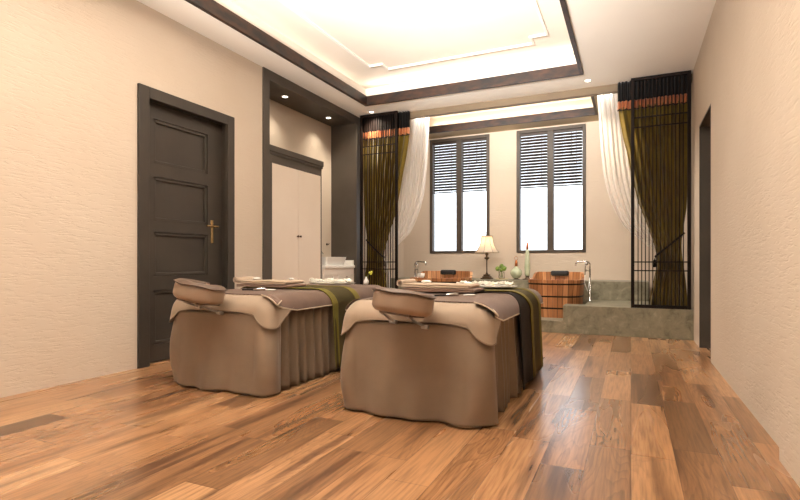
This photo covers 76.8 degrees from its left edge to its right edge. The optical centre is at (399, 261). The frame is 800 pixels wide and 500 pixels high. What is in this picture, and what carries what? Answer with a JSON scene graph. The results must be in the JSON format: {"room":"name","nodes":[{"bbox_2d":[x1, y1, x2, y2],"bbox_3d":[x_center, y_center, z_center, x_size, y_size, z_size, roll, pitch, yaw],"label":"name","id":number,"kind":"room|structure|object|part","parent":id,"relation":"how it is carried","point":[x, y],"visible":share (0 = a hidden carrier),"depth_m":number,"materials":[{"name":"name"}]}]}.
{"room":"spa massage room","nodes":[
{"label":"spa massage room","id":0,"kind":"room"},
{"bbox_2d":[0,0,403,397],"bbox_3d":[-2.451,-0.950,5.531,0.620,3.900,11.220,0,0,25],"label":"wall","id":1,"kind":"structure","parent":0,"point":[71,71],"depth_m":4.33,"materials":[{"name":"paint"}]},
{"bbox_2d":[137,83,234,368],"bbox_3d":[-2.255,-0.340,5.335,0.160,2.680,1.254,0,0,25],"label":"door","id":2,"kind":"structure","parent":1,"relation":"in","point":[186,149],"depth_m":5.25,"materials":[{"name":"grey paint"}]},
{"bbox_3d":[-2.316,0.550,5.326,0.034,0.548,0.708,0,0,25],"label":"panel","id":3,"kind":"part","parent":2,"relation":"part of","materials":[{"name":"grey paint"}]},
{"bbox_3d":[-2.316,-1.200,5.326,0.034,0.448,0.708,0,0,25],"label":"panel","id":4,"kind":"part","parent":2,"relation":"part of","materials":[{"name":"grey paint"}]},
{"bbox_3d":[-2.316,-0.630,5.326,0.034,0.448,0.708,0,0,25],"label":"panel","id":5,"kind":"part","parent":2,"relation":"part of","materials":[{"name":"grey paint"}]},
{"bbox_3d":[-2.316,-0.080,5.326,0.034,0.448,0.708,0,0,25],"label":"panel","id":6,"kind":"part","parent":2,"relation":"part of","materials":[{"name":"grey paint"}]},
{"bbox_3d":[-2.107,-0.340,5.642,0.065,0.260,0.171,0,0,25],"label":"handle","id":7,"kind":"part","parent":2,"relation":"part of","materials":[{"name":"gold metal"}]},
{"bbox_2d":[262,67,359,283],"bbox_3d":[-1.424,-0.728,7.585,0.500,3.456,2.490,0,0,25],"label":"trim","id":8,"kind":"structure","parent":1,"relation":"attached to","point":[345,126],"depth_m":8.50,"materials":[{"name":"grey paint"}]},
{"bbox_2d":[344,260,353,264],"bbox_3d":[-1.170,0.013,8.182,0.455,0.085,0.907,0,0,25],"label":"backsplash","id":9,"kind":"structure","parent":1,"relation":"attached to","point":[347,262],"depth_m":8.51,"materials":[{"name":"white ceramic"}]},
{"bbox_2d":[0,332,799,499],"bbox_3d":[0.055,1.060,4.439,6.047,0.120,11.320,0,0,25],"label":"floor","id":10,"kind":"structure","parent":0,"point":[603,417],"depth_m":2.80,"materials":[{"name":"brown wood"}]},
{"bbox_2d":[169,284,380,395],"bbox_3d":[-1.004,0.617,4.824,1.146,0.766,2.135,0,0,25],"label":"massage table","id":11,"kind":"object","parent":10,"relation":"on","point":[264,342],"visible":0.71,"depth_m":3.97,"materials":[{"name":"beige fabric"}]},
{"bbox_2d":[173,278,227,314],"bbox_3d":[-1.487,0.262,3.759,0.391,0.284,0.360,0,0,25],"label":"cradle","id":12,"kind":"object","parent":11,"relation":"attached to","point":[196,293],"visible":1,"depth_m":3.63,"materials":[{"name":"beige leather"}]},
{"bbox_3d":[-1.505,0.295,3.772,0.200,0.016,0.235,11,-2,24],"label":"plate","id":13,"kind":"part","parent":12,"relation":"part of","materials":[{"name":"beige leather"}]},
{"bbox_2d":[173,282,224,304],"bbox_3d":[-1.497,0.224,3.758,0.370,0.132,0.340,11,-2,24],"label":"cushion","id":14,"kind":"object","parent":12,"relation":"on","point":[197,293],"depth_m":3.62,"materials":[{"name":"beige leather"}]},
{"bbox_2d":[174,278,227,290],"bbox_3d":[-1.486,0.168,3.759,0.396,0.033,0.363,11,-2,24],"label":"cushion","id":15,"kind":"object","parent":12,"relation":"on","point":[188,284],"depth_m":3.62,"materials":[{"name":"beige leather"}]},
{"bbox_2d":[169,310,280,395],"bbox_3d":[-1.420,0.688,3.965,1.101,0.600,0.211,0,0,25],"label":"drape","id":16,"kind":"object","parent":11,"relation":"hanging from","point":[234,351],"depth_m":3.87,"materials":[{"name":"beige fabric"}]},
{"bbox_2d":[242,288,265,290],"bbox_3d":[-1.251,0.233,4.335,0.200,0.025,0.024,0,0,-13],"label":"tool","id":17,"kind":"object","parent":11,"relation":"on","point":[256,289],"visible":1,"depth_m":4.33,"materials":[{"name":"silver"}]},
{"bbox_2d":[237,283,306,287],"bbox_3d":[-1.222,0.220,4.814,0.593,0.028,0.308,0,0,25],"label":"folded towel","id":18,"kind":"object","parent":11,"relation":"on","point":[241,284],"visible":0.89,"depth_m":4.68,"materials":[{"name":"fabric"}]},
{"bbox_2d":[233,276,303,283],"bbox_3d":[-1.263,0.174,4.850,0.619,0.060,0.298,0,0,25],"label":"folded towel","id":19,"kind":"object","parent":18,"relation":"on","point":[249,279],"visible":0.93,"depth_m":4.77,"materials":[{"name":"beige fabric"}]},
{"bbox_2d":[309,282,353,284],"bbox_3d":[-0.707,0.217,5.162,0.552,0.018,0.250,0,0,25],"label":"dish","id":20,"kind":"object","parent":11,"relation":"on","point":[334,283],"visible":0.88,"depth_m":5.06,"materials":[{"name":"white ceramic"}]},
{"bbox_2d":[363,271,372,284],"bbox_3d":[-0.347,0.172,5.525,0.112,0.149,0.059,0,0,25],"label":"bud vase","id":21,"kind":"object","parent":11,"relation":"on","point":[365,281],"visible":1,"depth_m":5.51,"materials":[{"name":"white ceramic"}]},
{"bbox_2d":[270,144,323,283],"bbox_3d":[-1.627,-0.260,7.155,0.469,2.520,1.290,0,0,25],"label":"wardrobe","id":22,"kind":"object","parent":10,"relation":"on","point":[295,178],"visible":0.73,"depth_m":7.03,"materials":[{"name":"beige paint"}]},
{"bbox_3d":[-1.561,-0.180,6.850,0.020,2.231,0.564,0,0,25],"label":"door","id":23,"kind":"part","parent":22,"relation":"part of","materials":[{"name":"beige paint"}]},
{"bbox_3d":[-1.629,-1.462,7.156,0.463,0.115,1.290,0,0,25],"label":"cornice","id":24,"kind":"part","parent":22,"relation":"part of","materials":[{"name":"grey paint"}]},
{"bbox_3d":[-1.323,-0.180,7.370,0.020,2.231,0.564,0,0,25],"label":"door","id":25,"kind":"part","parent":22,"relation":"part of","materials":[{"name":"beige paint"}]},
{"bbox_2d":[322,260,354,281],"bbox_3d":[-1.161,0.485,8.175,0.477,1.030,0.911,0,0,25],"label":"vanity cabinet","id":26,"kind":"object","parent":10,"relation":"on","point":[346,271],"visible":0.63,"depth_m":8.10,"materials":[{"name":"white paint"}]},
{"bbox_3d":[-1.067,0.545,7.896,0.010,0.664,0.366,0,0,25],"label":"door","id":27,"kind":"part","parent":26,"relation":"part of","materials":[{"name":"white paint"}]},
{"bbox_2d":[322,265,354,268],"bbox_3d":[-1.161,0.077,8.175,0.477,0.045,0.911,0,0,25],"label":"countertop","id":28,"kind":"structure","parent":26,"relation":"on","point":[333,266],"depth_m":8.03,"materials":[{"name":"white stone"}]},
{"bbox_2d":[322,257,345,265],"bbox_3d":[-1.171,-0.013,8.090,0.380,0.135,0.600,0,0,25],"label":"basin","id":29,"kind":"object","parent":28,"relation":"in","point":[326,261],"visible":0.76,"depth_m":7.92,"materials":[{"name":"white ceramic"}]},
{"bbox_3d":[-0.887,0.545,8.289,0.010,0.664,0.366,0,0,25],"label":"door","id":30,"kind":"part","parent":26,"relation":"part of","materials":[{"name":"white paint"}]},
{"bbox_2d":[340,288,542,427],"bbox_3d":[0.485,0.615,4.115,1.111,0.771,2.108,0,0,25],"label":"massage table","id":31,"kind":"object","parent":10,"relation":"on","point":[477,352],"visible":0.92,"depth_m":3.21,"materials":[{"name":"beige fabric"}]},
{"bbox_2d":[372,287,436,328],"bbox_3d":[0.023,0.279,3.018,0.394,0.269,0.360,0,0,25],"label":"cradle","id":32,"kind":"object","parent":31,"relation":"attached to","point":[393,301],"visible":1,"depth_m":2.88,"materials":[{"name":"beige leather"}]},
{"bbox_3d":[0.013,0.313,3.028,0.200,0.016,0.235,7,-4,24],"label":"plate","id":33,"kind":"part","parent":32,"relation":"part of","materials":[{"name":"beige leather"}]},
{"bbox_2d":[372,289,433,316],"bbox_3d":[0.016,0.241,3.016,0.370,0.132,0.339,7,-4,24],"label":"cushion","id":34,"kind":"object","parent":32,"relation":"on","point":[399,302],"depth_m":2.87,"materials":[{"name":"beige leather"}]},
{"bbox_2d":[372,287,436,298],"bbox_3d":[0.024,0.184,3.019,0.396,0.033,0.363,7,-4,24],"label":"cushion","id":35,"kind":"object","parent":32,"relation":"on","point":[380,291],"depth_m":2.87,"materials":[{"name":"beige leather"}]},
{"bbox_2d":[340,321,497,427],"bbox_3d":[0.085,0.688,3.249,1.074,0.600,0.200,0,0,25],"label":"drape","id":36,"kind":"object","parent":31,"relation":"hanging from","point":[444,372],"depth_m":3.15,"materials":[{"name":"beige fabric"}]},
{"bbox_2d":[403,287,483,292],"bbox_3d":[0.352,0.220,4.073,0.593,0.028,0.308,0,0,25],"label":"folded towel","id":37,"kind":"object","parent":31,"relation":"on","point":[475,289],"visible":0.89,"depth_m":3.94,"materials":[{"name":"fabric"}]},
{"bbox_2d":[396,279,479,288],"bbox_3d":[0.311,0.174,4.108,0.619,0.060,0.298,0,0,25],"label":"folded towel","id":38,"kind":"object","parent":37,"relation":"on","point":[405,282],"visible":1,"depth_m":4.02,"materials":[{"name":"beige fabric"}]},
{"bbox_2d":[434,293,458,295],"bbox_3d":[0.335,0.233,3.601,0.200,0.025,0.024,0,0,-23],"label":"tool","id":39,"kind":"object","parent":31,"relation":"on","point":[448,294],"visible":0.98,"depth_m":3.60,"materials":[{"name":"silver"}]},
{"bbox_3d":[0.376,0.233,3.619,0.110,0.025,0.024,0,0,-23],"label":"blade","id":40,"kind":"part","parent":39,"relation":"part of","materials":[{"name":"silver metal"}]},
{"bbox_2d":[479,285,516,287],"bbox_3d":[0.766,0.217,4.488,0.552,0.018,0.250,0,0,25],"label":"dish","id":41,"kind":"object","parent":31,"relation":"on","point":[480,286],"visible":0.62,"depth_m":4.37,"materials":[{"name":"white ceramic"}]},
{"bbox_2d":[391,277,648,303],"bbox_3d":[1.965,0.655,9.062,4.475,0.690,0.716,0,0,25],"label":"stone ledge","id":42,"kind":"object","parent":10,"relation":"on","point":[618,290],"visible":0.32,"depth_m":8.07,"materials":[{"name":"grey stone"}]},
{"bbox_2d":[475,232,498,278],"bbox_3d":[1.583,-0.116,9.206,0.424,0.852,0.424,0,0,-43],"label":"table lamp","id":43,"kind":"object","parent":42,"relation":"on","point":[486,246],"visible":1,"depth_m":9.11,"materials":[{"name":"beige fabric"}]},
{"bbox_3d":[1.583,-0.003,9.206,0.100,0.455,0.100,0,0,25],"label":"stem","id":44,"kind":"part","parent":43,"relation":"part of","materials":[{"name":"brown metal"}]},
{"bbox_3d":[1.583,-0.320,9.206,0.441,0.301,0.441,0,0,25],"label":"lamp shade","id":45,"kind":"part","parent":43,"relation":"part of","materials":[{"name":"white fabric"}]},
{"bbox_2d":[495,264,506,278],"bbox_3d":[1.821,0.172,9.064,0.228,0.277,0.220,0,0,25],"label":"flower vase","id":46,"kind":"object","parent":42,"relation":"on","point":[501,267],"visible":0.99,"depth_m":9.02,"materials":[{"name":"clear glass"}]},
{"bbox_3d":[1.825,0.236,9.062,0.110,0.123,0.110,0,0,25],"label":"glass","id":47,"kind":"part","parent":46,"relation":"part of","materials":[{"name":"white"}]},
{"bbox_2d":[510,256,521,279],"bbox_3d":[2.061,0.104,8.954,0.210,0.412,0.210,0,0,25],"label":"decorative bottle","id":48,"kind":"object","parent":42,"relation":"on","point":[516,273],"visible":1,"depth_m":8.89,"materials":[{"name":"green ceramic"}]},
{"bbox_2d":[522,240,529,279],"bbox_3d":[2.239,-0.051,8.873,0.170,0.722,0.170,0,0,25],"label":"decorative bottle","id":49,"kind":"object","parent":42,"relation":"on","point":[527,256],"visible":0.92,"depth_m":8.84,"materials":[{"name":"green ceramic"}]},
{"bbox_2d":[137,0,715,138],"bbox_3d":[0.038,-2.653,4.282,4.947,0.394,11.020,0,0,25],"label":"ceiling","id":50,"kind":"structure","parent":0,"point":[375,47],"depth_m":6.16,"materials":[{"name":"paint"}]},
{"bbox_2d":[185,0,583,105],"bbox_3d":[-0.399,-2.501,4.333,3.212,0.140,6.352,0,0,25],"label":"trim","id":51,"kind":"structure","parent":50,"relation":"attached to","point":[214,9],"depth_m":6.68,"materials":[{"name":"brown wood"}]},
{"bbox_2d":[363,111,409,286],"bbox_3d":[-0.238,-0.810,8.367,0.875,3.269,0.110,0,0,25],"label":"velvet curtain","id":52,"kind":"object","parent":50,"relation":"hanging from","point":[403,117],"visible":0.62,"depth_m":8.39,"materials":[{"name":"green fabric"}]},
{"bbox_2d":[384,117,429,287],"bbox_3d":[0.010,-0.815,8.472,1.070,3.278,0.066,0,0,25],"label":"sheer curtain","id":53,"kind":"object","parent":50,"relation":"hanging from","point":[412,190],"visible":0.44,"depth_m":8.38,"materials":[{"name":"white fabric"}]},
{"bbox_3d":[-0.399,-2.790,4.333,2.490,0.024,5.630,0,0,25],"label":"panel moulding","id":54,"kind":"part","parent":50,"relation":"part of","materials":[{"name":"paint"}]},
{"bbox_2d":[429,97,592,126],"bbox_3d":[1.636,-2.678,8.445,3.330,0.244,1.480,0,0,25],"label":"tray","id":55,"kind":"object","parent":50,"relation":"on","point":[585,102],"depth_m":9.03,"materials":[{"name":"paint"}]},
{"bbox_2d":[429,96,597,133],"bbox_3d":[1.632,-2.509,8.436,3.052,0.125,1.302,0,0,25],"label":"trim","id":56,"kind":"structure","parent":50,"relation":"attached to","point":[591,111],"depth_m":8.90,"materials":[{"name":"brown wood"}]},
{"bbox_2d":[598,93,655,252],"bbox_3d":[3.284,-0.925,6.974,1.070,3.058,0.066,0,0,25],"label":"sheer curtain","id":57,"kind":"object","parent":50,"relation":"hanging from","point":[615,163],"visible":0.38,"depth_m":7.08,"materials":[{"name":"white fabric"}]},
{"bbox_2d":[617,75,686,305],"bbox_3d":[3.366,-0.920,6.718,0.875,3.049,0.110,0,0,24],"label":"velvet curtain","id":58,"kind":"object","parent":50,"relation":"hanging from","point":[624,88],"visible":0.77,"depth_m":6.68,"materials":[{"name":"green fabric"}]},
{"bbox_2d":[404,121,655,294],"bbox_3d":[2.376,-0.950,9.393,4.947,3.900,0.220,0,0,25],"label":"wall","id":59,"kind":"structure","parent":0,"point":[608,242],"depth_m":9.34,"materials":[{"name":"paint"}]},
{"bbox_2d":[430,134,489,252],"bbox_3d":[1.171,-1.300,9.881,1.210,2.260,0.135,0,0,25],"label":"window","id":60,"kind":"structure","parent":59,"relation":"in","point":[459,194],"depth_m":9.83,"materials":[{"name":"paint"}]},
{"bbox_2d":[433,141,455,193],"bbox_3d":[0.887,-1.865,9.980,0.484,1.005,0.050,0,0,25],"label":"blind","id":61,"kind":"object","parent":60,"relation":"attached to","point":[445,144],"visible":1,"depth_m":9.98,"materials":[{"name":"brown wood"}]},
{"bbox_3d":[0.889,-1.374,9.985,0.482,0.022,0.036,0,0,25],"label":"rail","id":62,"kind":"part","parent":61,"relation":"part of","materials":[{"name":"white plastic"}]},
{"bbox_3d":[0.900,-1.843,9.949,0.251,0.953,0.005,0,0,25],"label":"ladder cord","id":63,"kind":"part","parent":61,"relation":"part of","materials":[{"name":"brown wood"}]},
{"bbox_2d":[462,138,485,191],"bbox_3d":[1.430,-1.865,9.725,0.484,1.005,0.063,0,0,25],"label":"blind","id":64,"kind":"object","parent":60,"relation":"attached to","point":[480,150],"visible":1,"depth_m":9.73,"materials":[{"name":"brown wood"}]},
{"bbox_3d":[1.435,-1.374,9.736,0.482,0.022,0.036,0,0,25],"label":"rail","id":65,"kind":"part","parent":64,"relation":"part of","materials":[{"name":"white plastic"}]},
{"bbox_3d":[1.445,-1.843,9.700,0.251,0.953,0.005,0,0,25],"label":"ladder cord","id":66,"kind":"part","parent":64,"relation":"part of","materials":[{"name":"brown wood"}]},
{"bbox_2d":[516,123,585,252],"bbox_3d":[2.736,-1.300,9.165,1.212,2.260,0.135,0,0,25],"label":"window","id":67,"kind":"structure","parent":59,"relation":"in","point":[550,130],"depth_m":9.10,"materials":[{"name":"paint"}]},
{"bbox_2d":[520,131,546,188],"bbox_3d":[2.451,-1.865,9.265,0.485,1.005,0.050,0,0,25],"label":"blind","id":68,"kind":"object","parent":67,"relation":"attached to","point":[538,173],"visible":1,"depth_m":9.27,"materials":[{"name":"brown wood"}]},
{"bbox_3d":[2.454,-1.374,9.269,0.483,0.022,0.036,0,0,25],"label":"rail","id":69,"kind":"part","parent":68,"relation":"part of","materials":[{"name":"white plastic"}]},
{"bbox_3d":[2.464,-1.843,9.234,0.251,0.953,0.005,0,0,25],"label":"ladder cord","id":70,"kind":"part","parent":68,"relation":"part of","materials":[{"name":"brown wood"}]},
{"bbox_2d":[554,128,581,186],"bbox_3d":[2.995,-1.865,9.009,0.485,1.005,0.063,0,0,25],"label":"blind","id":71,"kind":"object","parent":67,"relation":"attached to","point":[578,163],"visible":1,"depth_m":9.02,"materials":[{"name":"brown wood"}]},
{"bbox_3d":[3.000,-1.374,9.019,0.483,0.022,0.036,0,0,25],"label":"rail","id":72,"kind":"part","parent":71,"relation":"part of","materials":[{"name":"white plastic"}]},
{"bbox_3d":[3.011,-1.843,8.984,0.251,0.953,0.005,0,0,25],"label":"ladder cord","id":73,"kind":"part","parent":71,"relation":"part of","materials":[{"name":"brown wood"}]},
{"bbox_2d":[541,317,562,332],"bbox_3d":[1.036,0.915,8.379,3.353,0.170,1.300,0,0,25],"label":"step","id":74,"kind":"structure","parent":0,"point":[553,325],"depth_m":7.16,"materials":[{"name":"grey stone"}]},
{"bbox_2d":[360,111,397,288],"bbox_3d":[-0.351,-0.811,8.331,0.690,3.282,0.040,0,0,25],"label":"lattice screen","id":75,"kind":"object","parent":74,"relation":"on","point":[390,112],"visible":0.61,"depth_m":8.33,"materials":[{"name":"black wood"}]},
{"bbox_2d":[414,261,426,276],"bbox_3d":[0.346,0.404,8.953,0.262,0.852,0.109,0,0,25],"label":"tub filler","id":76,"kind":"object","parent":74,"relation":"on","point":[415,263],"visible":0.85,"depth_m":8.95,"materials":[{"name":"silver metal"}]},
{"bbox_2d":[410,270,472,282],"bbox_3d":[0.707,0.485,8.686,1.024,0.690,0.911,0,0,25],"label":"wooden tub","id":77,"kind":"object","parent":74,"relation":"on","point":[443,276],"visible":0.3,"depth_m":8.91,"materials":[{"name":"brown wood"}]},
{"bbox_2d":[528,271,584,317],"bbox_3d":[2.444,0.485,7.891,0.826,0.690,0.911,0,0,25],"label":"wooden tub","id":78,"kind":"object","parent":74,"relation":"on","point":[556,289],"visible":0.65,"depth_m":7.52,"materials":[{"name":"brown wood"}]},
{"bbox_2d":[563,300,693,339],"bbox_3d":[3.285,0.805,7.350,1.594,0.390,1.300,0,0,25],"label":"step","id":79,"kind":"structure","parent":0,"point":[595,317],"depth_m":6.77,"materials":[{"name":"grey stone"}]},
{"bbox_2d":[575,261,590,301],"bbox_3d":[2.841,0.404,7.812,0.262,0.852,0.109,0,0,25],"label":"tub filler","id":80,"kind":"object","parent":79,"relation":"on","point":[586,262],"visible":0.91,"depth_m":7.78,"materials":[{"name":"silver metal"}]},
{"bbox_2d":[631,70,690,309],"bbox_3d":[3.409,-0.921,6.611,0.700,3.062,0.040,0,0,25],"label":"lattice screen","id":81,"kind":"object","parent":79,"relation":"on","point":[688,73],"visible":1,"depth_m":6.57,"materials":[{"name":"black wood"}]},
{"bbox_2d":[682,0,799,486],"bbox_3d":[2.417,-0.950,3.304,0.287,3.900,11.220,0,0,25],"label":"wall","id":82,"kind":"structure","parent":0,"point":[747,67],"depth_m":3.27,"materials":[{"name":"paint"}]},
{"bbox_2d":[410,74,691,119],"bbox_3d":[1.577,-2.404,7.647,4.947,0.104,0.100,0,0,25],"label":"trim","id":83,"kind":"structure","parent":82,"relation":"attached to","point":[612,88],"depth_m":7.51,"materials":[{"name":"paint"}]},
{"bbox_2d":[699,104,710,347],"bbox_3d":[3.415,-0.295,5.429,0.240,2.590,0.944,0,0,25],"label":"door","id":84,"kind":"structure","parent":82,"relation":"in","point":[705,126],"depth_m":5.87,"materials":[{"name":"grey paint"}]}
]}

